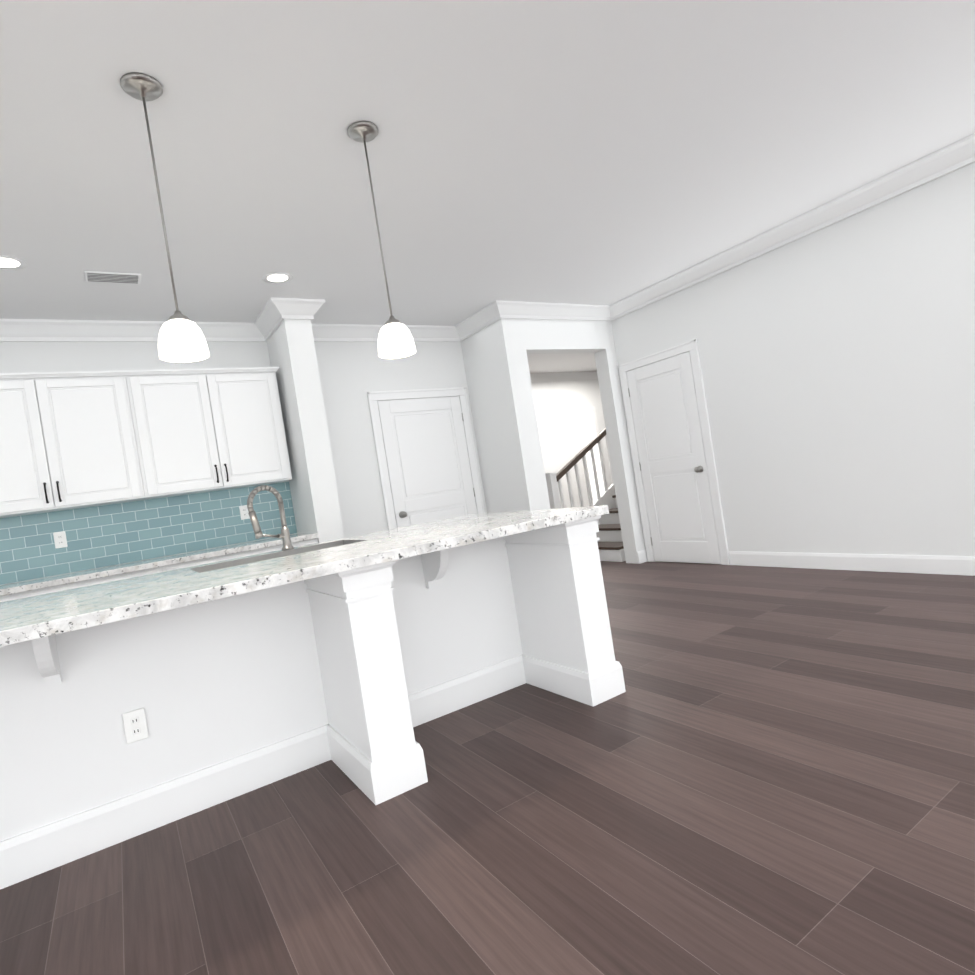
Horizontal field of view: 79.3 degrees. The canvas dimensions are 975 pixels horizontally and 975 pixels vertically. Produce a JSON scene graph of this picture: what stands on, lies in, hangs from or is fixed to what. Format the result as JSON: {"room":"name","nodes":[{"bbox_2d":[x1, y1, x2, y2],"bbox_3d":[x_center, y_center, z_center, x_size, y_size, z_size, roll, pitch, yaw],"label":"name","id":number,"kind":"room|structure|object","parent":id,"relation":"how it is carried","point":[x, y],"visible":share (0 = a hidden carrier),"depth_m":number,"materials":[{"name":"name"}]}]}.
{"room":"kitchen","nodes":[
{"label":"kitchen","id":0,"kind":"room"},
{"bbox_2d":[0,341,487,584],"bbox_3d":[-2.357,0.052,4.809,5.600,2.740,0.120,-9,1,-33],"label":"wall","id":1,"kind":"structure","parent":0,"point":[352,370],"depth_m":5.45,"materials":[{"name":"white paint"}]},
{"bbox_2d":[0,370,147,517],"bbox_3d":[-3.079,-0.302,4.111,1.061,0.925,0.332,-9,1,-33],"label":"upper cabinet","id":2,"kind":"object","parent":1,"relation":"attached to","point":[74,439],"depth_m":4.04,"materials":[{"name":"white wood"}]},
{"bbox_2d":[0,319,266,341],"bbox_3d":[-3.315,-1.113,4.171,3.394,0.132,0.107,-9,1,-33],"label":"crown molding","id":3,"kind":"structure","parent":1,"relation":"attached to","point":[11,330],"depth_m":4.43,"materials":[{"name":"white wood"}]},
{"bbox_2d":[0,482,296,584],"bbox_3d":[-2.601,0.320,4.555,2.168,0.457,0.009,-9,1,-33],"label":"tile backsplash","id":4,"kind":"structure","parent":1,"relation":"attached to","point":[100,536],"depth_m":4.48,"materials":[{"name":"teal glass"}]},
{"bbox_2d":[53,531,67,548],"bbox_3d":[-3.078,0.377,4.240,0.072,0.116,0.006,-9,1,-33],"label":"electrical outlet","id":5,"kind":"object","parent":4,"relation":"attached to","point":[60,540],"visible":1,"depth_m":4.24,"materials":[{"name":"white plastic"}]},
{"bbox_2d":[239,505,249,519],"bbox_3d":[-2.030,0.208,4.918,0.072,0.116,0.006,-9,1,-33],"label":"electrical outlet","id":6,"kind":"object","parent":4,"relation":"attached to","point":[244,512],"visible":0.88,"depth_m":4.91,"materials":[{"name":"white plastic"}]},
{"bbox_2d":[128,367,291,498],"bbox_3d":[-2.197,-0.444,4.681,1.059,0.925,0.332,-9,1,-33],"label":"upper cabinet","id":7,"kind":"object","parent":1,"relation":"attached to","point":[217,429],"depth_m":4.52,"materials":[{"name":"white wood"}]},
{"bbox_2d":[314,324,455,341],"bbox_3d":[-0.997,-1.486,5.669,1.764,0.132,0.107,-9,1,-33],"label":"crown molding","id":8,"kind":"structure","parent":1,"relation":"attached to","point":[331,332],"depth_m":5.58,"materials":[{"name":"white wood"}]},
{"bbox_2d":[367,387,484,529],"bbox_3d":[-0.527,0.072,5.878,1.088,2.119,0.026,-9,1,-33],"label":"door frame","id":9,"kind":"structure","parent":1,"relation":"attached to","point":[375,397],"depth_m":5.75,"materials":[{"name":"white wood"}]},
{"bbox_2d":[377,396,476,527],"bbox_3d":[-0.500,0.111,5.853,0.914,2.020,0.089,-9,1,-33],"label":"door","id":10,"kind":"structure","parent":1,"relation":"in","point":[427,459],"depth_m":5.86,"materials":[{"name":"white wood"}]},
{"bbox_2d":[264,319,347,542],"bbox_3d":[-1.476,-0.085,4.927,0.210,2.740,0.600,-9,1,-33],"label":"column","id":11,"kind":"structure","parent":0,"point":[318,507],"depth_m":4.70,"materials":[{"name":"white paint"}]},
{"bbox_2d":[252,297,291,340],"bbox_3d":[-1.745,-1.361,4.751,0.123,0.132,0.615,-9,1,-33],"label":"crown molding","id":12,"kind":"structure","parent":11,"relation":"attached to","point":[276,312],"depth_m":4.69,"materials":[{"name":"white wood"}]},
{"bbox_2d":[292,299,324,336],"bbox_3d":[-1.492,-1.402,4.914,0.107,0.132,0.615,-9,1,-33],"label":"crown molding","id":13,"kind":"structure","parent":11,"relation":"attached to","point":[306,311],"depth_m":4.67,"materials":[{"name":"white wood"}]},
{"bbox_2d":[0,561,974,974],"bbox_3d":[1.362,0.890,2.628,14.200,0.001,12.500,-9,1,-33],"label":"floor","id":14,"kind":"structure","parent":0,"point":[760,771],"depth_m":1.86,"materials":[{"name":"brown wood"}]},
{"bbox_2d":[0,569,163,601],"bbox_3d":[-2.782,1.070,4.011,1.081,0.876,0.617,-9,1,-33],"label":"base cabinet","id":15,"kind":"object","parent":14,"relation":"on","point":[55,588],"depth_m":3.79,"materials":[{"name":"white wood"}]},
{"bbox_2d":[0,533,318,596],"bbox_3d":[-2.401,0.545,4.282,2.188,0.040,0.642,-9,1,-33],"label":"countertop","id":16,"kind":"structure","parent":15,"relation":"on","point":[202,555],"depth_m":4.05,"materials":[{"name":"white stone"}]},
{"bbox_2d":[164,537,318,571],"bbox_3d":[-1.880,0.924,4.594,1.087,0.876,0.617,-9,1,-33],"label":"base cabinet","id":17,"kind":"object","parent":14,"relation":"on","point":[294,543],"depth_m":4.29,"materials":[{"name":"white"}]},
{"bbox_2d":[0,517,625,889],"bbox_3d":[-1.084,0.826,2.461,3.323,0.876,1.184,-9,1,-33],"label":"kitchen island","id":18,"kind":"object","parent":14,"relation":"on","point":[356,659],"depth_m":2.37,"materials":[{"name":"white"}]},
{"bbox_2d":[122,708,148,743],"bbox_3d":[-1.337,0.905,2.235,0.072,0.116,0.006,-9,1,-33],"label":"outlet","id":19,"kind":"object","parent":18,"relation":"attached to","point":[135,725],"visible":1,"depth_m":2.23,"materials":[{"name":"white plastic"}]},
{"bbox_2d":[0,505,608,648],"bbox_3d":[-1.151,0.373,2.454,3.332,0.040,1.290,-9,1,-33],"label":"island countertop","id":20,"kind":"structure","parent":18,"relation":"on","point":[65,611],"depth_m":2.25,"materials":[{"name":"white stone"}]},
{"bbox_2d":[247,485,293,549],"bbox_3d":[-1.156,0.165,3.117,0.214,0.358,0.108,-9,1,-33],"label":"faucet","id":21,"kind":"object","parent":20,"relation":"on","point":[284,535],"visible":1,"depth_m":3.12,"materials":[{"name":"silver metal"}]},
{"bbox_2d":[545,428,625,561],"bbox_3d":[2.156,-0.521,7.668,2.901,2.436,1.005,-9,1,-33],"label":"stairs","id":22,"kind":"structure","parent":14,"relation":"on","point":[610,542],"depth_m":7.44,"materials":[{"name":"white wood"}]},
{"bbox_2d":[0,0,974,373],"bbox_3d":[0.945,-1.818,2.598,14.200,0.001,12.500,-9,1,-33],"label":"ceiling","id":23,"kind":"structure","parent":0,"point":[600,152],"depth_m":2.84,"materials":[{"name":"white paint"}]},
{"bbox_2d":[0,255,26,269],"bbox_3d":[-2.710,-1.260,3.299,0.204,0.005,0.204,-9,1,-33],"label":"recessed light","id":24,"kind":"object","parent":23,"relation":"in","point":[10,263],"visible":1,"depth_m":3.32,"materials":[{"name":"white plastic"}]},
{"bbox_2d":[84,271,140,283],"bbox_3d":[-2.351,-1.318,3.697,0.300,0.009,0.160,-9,1,-33],"label":"ceiling vent","id":25,"kind":"object","parent":23,"relation":"in","point":[111,277],"visible":0.98,"depth_m":3.68,"materials":[{"name":"white metal"}]},
{"bbox_2d":[120,72,208,361],"bbox_3d":[-1.190,-0.977,2.160,0.167,1.002,0.167,-9,1,-33],"label":"pendant light","id":26,"kind":"object","parent":23,"relation":"hanging from","point":[181,337],"visible":1,"depth_m":2.13,"materials":[{"name":"white glass"}]},
{"bbox_2d":[262,272,292,283],"bbox_3d":[-1.464,-1.460,4.104,0.204,0.005,0.204,-9,1,-33],"label":"recessed light","id":27,"kind":"object","parent":23,"relation":"in","point":[277,277],"visible":1,"depth_m":4.10,"materials":[{"name":"white"}]},
{"bbox_2d":[347,121,415,358],"bbox_3d":[-0.478,-1.092,2.620,0.167,1.002,0.167,-9,1,-33],"label":"pendant light","id":28,"kind":"object","parent":23,"relation":"hanging from","point":[395,339],"visible":1,"depth_m":2.59,"materials":[{"name":"white glass"}]},
{"bbox_2d":[460,324,519,512],"bbox_3d":[0.123,-0.343,5.978,0.130,2.740,0.570,-9,1,-33],"label":"wall","id":29,"kind":"structure","parent":0,"point":[480,374],"depth_m":5.94,"materials":[{"name":"white paint"}]},
{"bbox_2d":[456,306,495,340],"bbox_3d":[-0.108,-1.625,5.799,0.107,0.132,0.630,-9,1,-33],"label":"crown molding","id":30,"kind":"structure","parent":29,"relation":"attached to","point":[478,321],"depth_m":5.84,"materials":[{"name":"white wood"}]},
{"bbox_2d":[492,318,639,563],"bbox_3d":[2.828,-0.774,7.280,6.150,2.740,0.180,-9,1,-33],"label":"wall","id":31,"kind":"structure","parent":0,"point":[540,418],"depth_m":6.25,"materials":[{"name":"white paint"}]},
{"bbox_2d":[488,300,611,320],"bbox_3d":[0.650,-1.741,5.819,1.423,0.132,0.107,-9,1,-33],"label":"crown molding","id":32,"kind":"structure","parent":31,"relation":"attached to","point":[498,309],"depth_m":5.77,"materials":[{"name":"white wood"}]},
{"bbox_2d":[575,406,604,524],"bbox_3d":[0.980,-0.202,9.642,6.600,2.120,0.024,-9,1,-33],"label":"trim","id":33,"kind":"structure","parent":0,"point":[587,424],"depth_m":10.18,"materials":[{"name":"white wood"}]},
{"bbox_2d":[612,382,635,517],"bbox_3d":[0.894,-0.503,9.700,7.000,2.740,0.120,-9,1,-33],"label":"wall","id":34,"kind":"structure","parent":0,"point":[613,383],"depth_m":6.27,"materials":[{"name":"white paint"}]},
{"bbox_2d":[530,371,597,381],"bbox_3d":[0.667,-1.787,9.657,6.680,0.132,0.107,-9,1,-33],"label":"crown molding","id":35,"kind":"structure","parent":34,"relation":"attached to","point":[593,374],"depth_m":9.99,"materials":[{"name":"white wood"}]},
{"bbox_2d":[608,162,974,563],"bbox_3d":[4.007,-0.901,2.485,0.150,2.740,9.180,-9,1,-33],"label":"wall","id":36,"kind":"structure","parent":0,"point":[838,366],"depth_m":4.44,"materials":[{"name":"white paint"}]},
{"bbox_2d":[626,352,720,563],"bbox_3d":[1.808,-0.245,5.866,0.089,2.020,0.814,-9,1,-33],"label":"door","id":37,"kind":"structure","parent":36,"relation":"in","point":[671,451],"depth_m":5.85,"materials":[{"name":"white wood"}]},
{"bbox_2d":[619,339,729,564],"bbox_3d":[1.831,-0.290,5.879,0.026,2.119,0.988,-9,1,-33],"label":"door frame","id":38,"kind":"structure","parent":36,"relation":"attached to","point":[691,346],"depth_m":5.53,"materials":[{"name":"white wood"}]},
{"bbox_2d":[608,133,974,320],"bbox_3d":[3.719,-2.176,2.414,0.107,0.132,9.182,-9,1,-33],"label":"crown molding","id":39,"kind":"structure","parent":36,"relation":"attached to","point":[959,154],"depth_m":4.40,"materials":[{"name":"white wood"}]},
{"bbox_2d":[729,551,974,575],"bbox_3d":[4.427,0.361,2.035,0.018,0.128,8.155,-9,1,-33],"label":"baseboard","id":40,"kind":"structure","parent":36,"relation":"attached to","point":[945,565],"depth_m":4.49,"materials":[{"name":"white wood"}]}
]}

